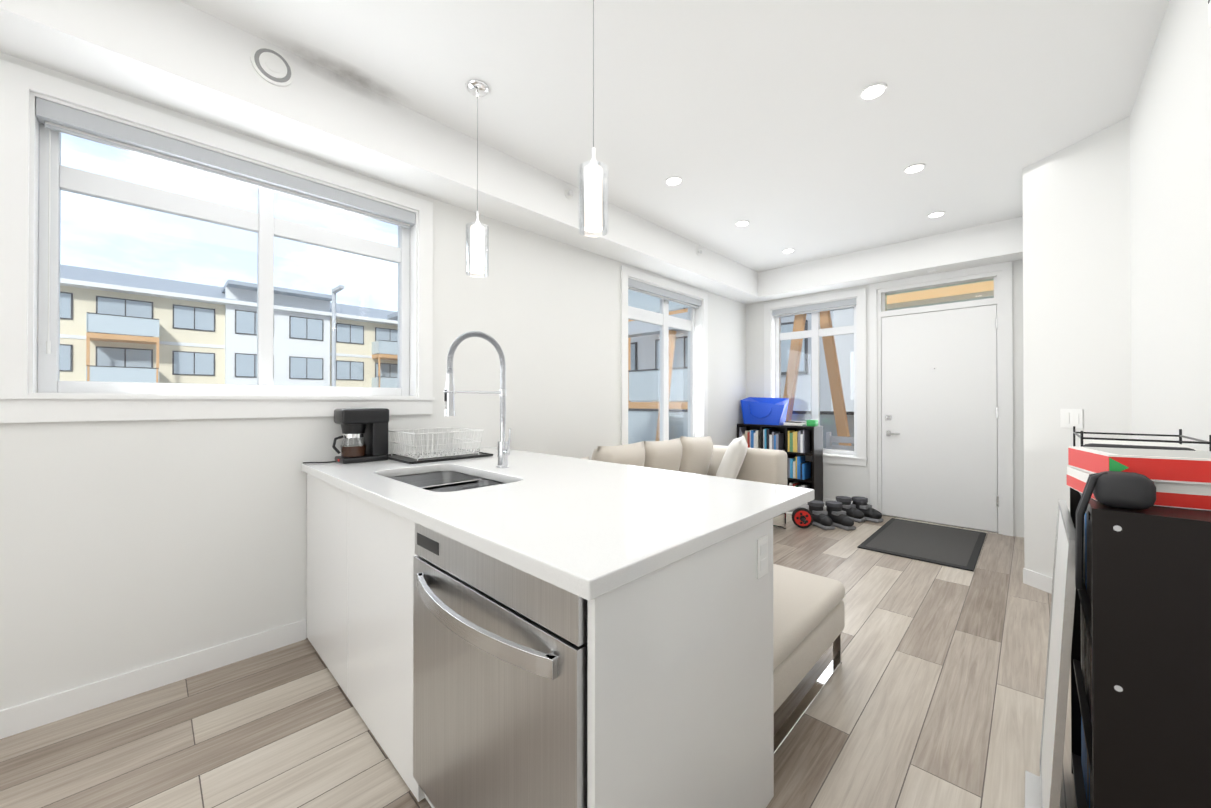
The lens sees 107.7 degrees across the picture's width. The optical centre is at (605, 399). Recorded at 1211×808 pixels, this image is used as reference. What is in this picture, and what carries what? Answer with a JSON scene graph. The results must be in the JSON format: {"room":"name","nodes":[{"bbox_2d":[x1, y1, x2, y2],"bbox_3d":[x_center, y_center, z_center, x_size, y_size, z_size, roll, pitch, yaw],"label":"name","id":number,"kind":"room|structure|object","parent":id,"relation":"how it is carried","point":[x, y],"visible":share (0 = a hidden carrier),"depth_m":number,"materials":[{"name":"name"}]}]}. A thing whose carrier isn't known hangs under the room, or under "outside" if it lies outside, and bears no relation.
{"room":"kitchen","nodes":[
{"label":"kitchen","id":0,"kind":"room"},
{"bbox_2d":[0,52,745,709],"bbox_3d":[-0.822,-0.160,3.189,0.200,2.800,7.900,0,0,44],"label":"wall","id":1,"kind":"structure","parent":0,"point":[130,546],"depth_m":2.09,"materials":[{"name":"white paint"}]},
{"bbox_2d":[0,619,305,738],"bbox_3d":[-2.437,1.181,1.356,0.012,0.100,2.568,0,0,44],"label":"baseboard","id":2,"kind":"structure","parent":1,"relation":"attached to","point":[20,718],"depth_m":1.85,"materials":[{"name":"white wood"}]},
{"bbox_2d":[0,59,434,422],"bbox_3d":[-1.701,-0.570,2.226,0.185,1.320,1.650,0,0,44],"label":"kitchen window","id":3,"kind":"structure","parent":1,"relation":"in","point":[55,120],"depth_m":1.95,"materials":[{"name":"white plastic"}]},
{"bbox_2d":[621,266,707,444],"bbox_3d":[0.607,-0.240,4.617,0.185,1.955,1.500,0,0,44],"label":"living room window","id":4,"kind":"structure","parent":1,"relation":"in","point":[664,320],"depth_m":4.71,"materials":[{"name":"white plastic"}]},
{"bbox_2d":[628,278,700,308],"bbox_3d":[0.623,-0.645,4.604,0.074,0.966,1.282,0,0,44],"label":"blind","id":5,"kind":"object","parent":4,"relation":"attached to","point":[633,285],"depth_m":4.55,"materials":[{"name":"grey fabric"}]},
{"bbox_2d":[0,514,1076,807],"bbox_3d":[0.365,1.309,2.036,3.500,0.150,7.900,0,0,44],"label":"floor","id":6,"kind":"structure","parent":0,"point":[932,692],"depth_m":1.67,"materials":[{"name":"brown wood"}]},
{"bbox_2d":[303,471,780,807],"bbox_3d":[-0.539,0.800,1.798,2.127,0.867,0.862,0,0,44],"label":"kitchen island","id":7,"kind":"object","parent":6,"relation":"on","point":[504,626],"depth_m":1.09,"materials":[{"name":"white wood"}]},
{"bbox_2d":[413,523,587,807],"bbox_3d":[-0.071,0.792,1.319,0.728,0.853,0.822,0,0,44],"label":"dishwasher","id":8,"kind":"object","parent":7,"relation":"in","point":[500,644],"depth_m":1.00,"materials":[{"name":"metal"}]},
{"bbox_2d":[301,447,814,594],"bbox_3d":[-0.402,0.348,1.937,2.134,0.038,1.135,0,0,44],"label":"island countertop","id":9,"kind":"structure","parent":7,"relation":"on","point":[587,525],"depth_m":1.34,"materials":[{"name":"white stone"}]},
{"bbox_2d":[303,461,336,463],"bbox_3d":[-1.471,0.325,2.278,0.078,0.008,0.137,0,0,44],"label":"cord","id":10,"kind":"object","parent":9,"relation":"on","point":[319,462],"visible":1,"depth_m":2.27,"materials":[{"name":"black plastic"}]},
{"bbox_2d":[332,408,388,463],"bbox_3d":[-1.313,0.190,2.358,0.165,0.280,0.255,0,0,44],"label":"coffee maker","id":11,"kind":"object","parent":9,"relation":"on","point":[370,425],"visible":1,"depth_m":2.32,"materials":[{"name":"black plastic"}]},
{"bbox_2d":[388,427,492,463],"bbox_3d":[-0.974,0.254,2.555,0.420,0.153,0.480,0,0,44],"label":"dish rack","id":12,"kind":"object","parent":9,"relation":"on","point":[436,454],"visible":0.98,"depth_m":2.50,"materials":[{"name":"white metal"}]},
{"bbox_2d":[389,467,512,490],"bbox_3d":[-0.692,0.461,1.907,0.756,0.213,0.440,0,0,44],"label":"sink","id":13,"kind":"object","parent":9,"relation":"in","point":[437,478],"depth_m":2.15,"materials":[{"name":"silver metal"}]},
{"bbox_2d":[443,331,512,466],"bbox_3d":[-0.573,0.007,2.032,0.097,0.645,0.319,0,0,44],"label":"faucet","id":14,"kind":"object","parent":9,"relation":"on","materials":[{"name":"silver metal"}]},
{"bbox_2d":[580,436,844,755],"bbox_3d":[0.783,0.784,3.185,2.050,0.912,2.910,0,0,44],"label":"sofa","id":15,"kind":"object","parent":6,"relation":"on","point":[808,618],"visible":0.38,"depth_m":2.02,"materials":[{"name":"fabric"}]},
{"bbox_2d":[737,423,822,503],"bbox_3d":[2.098,0.782,5.365,0.930,0.940,0.293,0,0,44],"label":"bookcase","id":16,"kind":"object","parent":6,"relation":"on","point":[793,441],"visible":0.4,"depth_m":5.13,"materials":[{"name":"black laminate"}]},
{"bbox_2d":[741,397,788,424],"bbox_3d":[1.974,0.142,5.473,0.570,0.339,0.248,0,0,44],"label":"tote bag","id":17,"kind":"object","parent":16,"relation":"on","point":[764,411],"visible":0.96,"depth_m":5.42,"materials":[{"name":"blue plastic"}]},
{"bbox_2d":[784,421,806,425],"bbox_3d":[2.255,0.285,5.234,0.215,0.049,0.200,0,0,44],"label":"papers","id":18,"kind":"object","parent":16,"relation":"on","point":[796,423],"visible":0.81,"depth_m":5.16,"materials":[{"name":"white paper"}]},
{"bbox_2d":[807,420,817,425],"bbox_3d":[2.384,0.275,5.096,0.096,0.069,0.100,0,0,44],"label":"box","id":19,"kind":"object","parent":16,"relation":"on","point":[812,422],"visible":1,"depth_m":5.06,"materials":[{"name":"green"}]},
{"bbox_2d":[792,508,812,527],"bbox_3d":[1.909,1.151,4.285,0.189,0.189,0.318,0,0,44],"label":"wheel","id":20,"kind":"object","parent":6,"relation":"on","point":[802,517],"visible":1,"depth_m":4.26,"materials":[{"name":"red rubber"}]},
{"bbox_2d":[786,503,825,514],"bbox_3d":[2.157,1.186,4.790,0.445,0.126,0.129,0,0,10],"label":"sneakers","id":21,"kind":"object","parent":6,"relation":"on","point":[806,506],"visible":0.19,"depth_m":4.76,"materials":[{"name":"grey fabric"}]},
{"bbox_2d":[808,500,855,530],"bbox_3d":[2.191,1.134,4.328,0.445,0.225,0.348,0,0,44],"label":"boots","id":22,"kind":"object","parent":6,"relation":"on","point":[832,516],"visible":0.98,"depth_m":4.30,"materials":[{"name":"black fabric"}]},
{"bbox_2d":[836,496,882,522],"bbox_3d":[2.610,1.140,4.586,0.442,0.215,0.288,0,0,44],"label":"boots","id":23,"kind":"object","parent":6,"relation":"on","point":[859,509],"visible":0.83,"depth_m":4.54,"materials":[{"name":"black fabric"}]},
{"bbox_2d":[857,518,986,571],"bbox_3d":[2.813,1.237,3.889,0.750,0.014,1.265,0,0,44],"label":"doormat","id":24,"kind":"object","parent":6,"relation":"on","point":[958,548],"visible":0.96,"depth_m":3.77,"materials":[{"name":"black rubber"}]},
{"bbox_2d":[1025,499,1075,807],"bbox_3d":[1.273,0.780,1.274,0.099,0.900,0.600,0,0,44],"label":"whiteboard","id":25,"kind":"object","parent":6,"relation":"on","point":[1043,790],"visible":0.92,"depth_m":1.19,"materials":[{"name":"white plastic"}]},
{"bbox_2d":[1070,487,1210,807],"bbox_3d":[1.366,0.730,1.114,0.235,1.000,0.761,0,0,44],"label":"bookcase","id":26,"kind":"object","parent":6,"relation":"on","point":[1141,690],"visible":0.92,"depth_m":0.88,"materials":[{"name":"black laminate"}]},
{"bbox_2d":[1075,443,1195,589],"bbox_3d":[1.236,0.267,1.019,0.228,0.296,0.414,0,0,44],"label":"pouch","id":27,"kind":"object","parent":26,"relation":"on","point":[1126,490],"visible":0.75,"depth_m":0.93,"materials":[{"name":"black fabric"}]},
{"bbox_2d":[1067,446,1210,510],"bbox_3d":[1.275,0.175,1.000,0.294,0.107,0.238,0,0,30],"label":"box","id":28,"kind":"object","parent":26,"relation":"on","point":[1180,478],"visible":0.75,"depth_m":0.94,"materials":[{"name":"red cardboard"}]},
{"bbox_2d":[1073,426,1210,450],"bbox_3d":[1.509,0.158,1.265,0.220,0.140,0.316,0,0,44],"label":"tray stack","id":29,"kind":"object","parent":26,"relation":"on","point":[1087,440],"visible":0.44,"depth_m":1.26,"materials":[{"name":"black metal"}]},
{"bbox_2d":[0,0,1168,304],"bbox_3d":[0.365,-1.491,2.050,3.500,0.450,7.900,0,0,44],"label":"ceiling","id":30,"kind":"structure","parent":0,"point":[770,126],"depth_m":2.25,"materials":[{"name":"paint"}]},
{"bbox_2d":[250,45,293,86],"bbox_3d":[-1.461,-1.466,1.944,0.020,0.156,0.156,0,0,44],"label":"ceiling vent","id":31,"kind":"object","parent":30,"relation":"in","point":[271,65],"visible":1,"depth_m":1.94,"materials":[{"name":"white plastic"}]},
{"bbox_2d":[466,79,488,276],"bbox_3d":[-0.642,-1.109,2.216,0.116,0.969,0.116,0,0,44],"label":"pendant light","id":32,"kind":"object","parent":30,"relation":"hanging from","point":[477,88],"visible":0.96,"depth_m":2.19,"materials":[{"name":"silver metal"}]},
{"bbox_2d":[564,189,572,198],"bbox_3d":[-0.259,-1.480,3.180,0.033,0.068,0.068,0,0,44],"label":"sprinkler","id":33,"kind":"object","parent":30,"relation":"attached to","point":[568,193],"visible":1,"depth_m":3.17,"materials":[{"name":"white plastic"}]},
{"bbox_2d":[579,0,607,236],"bbox_3d":[-0.045,-1.112,1.662,0.116,0.969,0.116,0,0,44],"label":"pendant light","id":34,"kind":"object","parent":30,"relation":"hanging from","point":[591,192],"visible":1,"depth_m":1.63,"materials":[{"name":"silver metal"}]},
{"bbox_2d":[665,176,681,185],"bbox_3d":[0.487,-1.556,3.156,0.124,0.008,0.124,0,0,44],"label":"recessed light","id":35,"kind":"object","parent":30,"relation":"in","point":[673,180],"visible":1,"depth_m":3.15,"materials":[{"name":"white"}]},
{"bbox_2d":[735,220,749,225],"bbox_3d":[1.209,-1.552,3.905,0.124,0.008,0.124,0,0,44],"label":"recessed light","id":36,"kind":"object","parent":30,"relation":"in","point":[743,223],"visible":1,"depth_m":3.90,"materials":[{"name":"white"}]},
{"bbox_2d":[782,249,794,252],"bbox_3d":[1.911,-1.548,4.617,0.124,0.008,0.124,0,0,44],"label":"recessed light","id":37,"kind":"object","parent":30,"relation":"in","point":[788,250],"visible":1,"depth_m":4.60,"materials":[{"name":"white"}]},
{"bbox_2d":[859,82,886,100],"bbox_3d":[1.359,-1.561,2.245,0.124,0.008,0.124,0,0,44],"label":"recessed light","id":38,"kind":"object","parent":30,"relation":"in","point":[873,91],"visible":1,"depth_m":2.24,"materials":[{"name":"white"}]},
{"bbox_2d":[903,163,925,173],"bbox_3d":[2.088,-1.557,2.987,0.124,0.008,0.124,0,0,44],"label":"recessed light","id":39,"kind":"object","parent":30,"relation":"in","point":[913,168],"visible":1,"depth_m":2.98,"materials":[{"name":"white"}]},
{"bbox_2d":[927,270,937,273],"bbox_3d":[3.199,-1.247,4.324,0.090,0.014,0.090,0,0,44],"label":"recessed light","id":40,"kind":"object","parent":30,"relation":"in","point":[931,271],"visible":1,"depth_m":4.30,"materials":[{"name":"white"}]},
{"bbox_2d":[927,211,944,217],"bbox_3d":[2.782,-1.553,3.721,0.124,0.008,0.124,0,0,44],"label":"recessed light","id":41,"kind":"object","parent":30,"relation":"in","point":[935,214],"visible":1,"depth_m":3.71,"materials":[{"name":"white"}]},
{"bbox_2d":[746,260,1023,537],"bbox_3d":[2.882,-0.150,4.965,2.665,2.800,0.200,0,0,44],"label":"wall","id":42,"kind":"structure","parent":0,"point":[851,481],"depth_m":4.84,"materials":[{"name":"white paint"}]},
{"bbox_2d":[764,288,867,465],"bbox_3d":[2.491,-0.239,5.291,1.170,1.950,0.185,0,0,44],"label":"window","id":43,"kind":"structure","parent":42,"relation":"in","point":[815,333],"depth_m":5.22,"materials":[{"name":"white plastic"}]},
{"bbox_2d":[772,298,855,386],"bbox_3d":[2.476,-0.642,5.277,0.952,0.966,0.074,0,0,44],"label":"blind","id":44,"kind":"object","parent":43,"relation":"attached to","point":[814,309],"depth_m":5.31,"materials":[{"name":"grey"}]},
{"bbox_2d":[823,498,851,505],"bbox_3d":[2.376,1.201,5.299,1.405,0.100,0.012,0,0,44],"label":"baseboard","id":45,"kind":"structure","parent":42,"relation":"attached to","point":[824,499],"depth_m":5.12,"materials":[{"name":"white wood"}]},
{"bbox_2d":[881,305,998,531],"bbox_3d":[3.301,0.178,4.419,0.936,2.112,0.102,0,0,44],"label":"entry door","id":46,"kind":"structure","parent":42,"relation":"in","point":[939,418],"depth_m":4.39,"materials":[{"name":"white"}]},
{"bbox_2d":[886,280,993,308],"bbox_3d":[3.366,-1.045,4.500,0.885,0.195,0.006,0,0,44],"label":"window","id":47,"kind":"structure","parent":42,"relation":"in","point":[943,294],"depth_m":4.44,"materials":[{"name":"clear glass"}]},
{"bbox_2d":[882,514,997,533],"bbox_3d":[3.368,1.242,4.489,0.935,0.010,0.200,0,0,44],"label":"door threshold sill","id":48,"kind":"structure","parent":42,"relation":"attached to","point":[940,524],"depth_m":4.39,"materials":[{"name":"metal"}]},
{"bbox_2d":[869,261,1012,535],"bbox_3d":[3.361,-0.003,4.489,1.145,2.500,0.218,0,0,44],"label":"door frame","id":49,"kind":"structure","parent":42,"relation":"attached to","point":[1000,274],"depth_m":4.23,"materials":[{"name":"white wood"}]},
{"bbox_2d":[1022,116,1131,577],"bbox_3d":[3.476,-0.160,3.204,0.635,2.800,1.910,0,0,44],"label":"wall block","id":50,"kind":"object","parent":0,"point":[1076,285],"visible":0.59,"depth_m":2.72,"materials":[{"name":"white paint"}]},
{"bbox_2d":[1023,568,1052,593],"bbox_3d":[2.842,1.188,2.718,0.403,0.100,0.359,0,0,44],"label":"baseboard","id":51,"kind":"structure","parent":50,"relation":"attached to","point":[1034,579],"depth_m":2.89,"materials":[{"name":"white wood"}]},
{"bbox_2d":[1060,409,1082,427],"bbox_3d":[2.856,0.118,2.710,0.010,0.116,0.116,0,0,-7],"label":"double light switch","id":52,"kind":"object","parent":50,"relation":"attached to","point":[1070,418],"visible":1,"depth_m":2.71,"materials":[{"name":"white plastic"}]},
{"bbox_2d":[1130,0,1210,450],"bbox_3d":[0.889,-0.175,0.211,0.200,2.800,5.990,0,0,44],"label":"wall","id":53,"kind":"structure","parent":0,"point":[1170,177],"depth_m":1.70,"materials":[{"name":"white paint"}]},
{"bbox_2d":[1208,0,1210,26],"bbox_3d":[1.662,-1.100,1.187,0.035,0.120,0.140,0,0,44],"label":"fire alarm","id":54,"kind":"object","parent":53,"relation":"attached to","point":[1209,12],"visible":1,"depth_m":1.23,"materials":[{"name":"white plastic"}]},
{"label":"outside","id":55,"kind":"structure","parent":0,"visible":0},
{"bbox_3d":[-15.689,4.784,2.014,140.000,0.100,140.000,0,0,44],"label":"ground","id":56,"kind":"structure","parent":55,"visible":0},
{"bbox_2d":[37,264,397,387],"bbox_3d":[-24.855,-1.529,28.263,24.400,13.800,97.000,0,0,44],"label":"building","id":57,"kind":"structure","parent":56,"relation":"on","point":[155,312],"depth_m":28.77,"materials":[{"name":"beige"}]},
{"bbox_2d":[387,290,853,411],"bbox_3d":[4.325,0.028,19.900,46.000,12.400,11.500,0,0,44],"label":"building","id":58,"kind":"structure","parent":56,"relation":"on","point":[645,364],"depth_m":13.83,"materials":[{"name":"beige"}]},
{"bbox_2d":[628,280,993,449],"bbox_3d":[2.642,1.533,6.626,12.000,6.450,1.830,0,0,44],"label":"building","id":59,"kind":"structure","parent":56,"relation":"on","point":[804,416],"depth_m":6.91,"materials":[{"name":"beige"}]}
]}

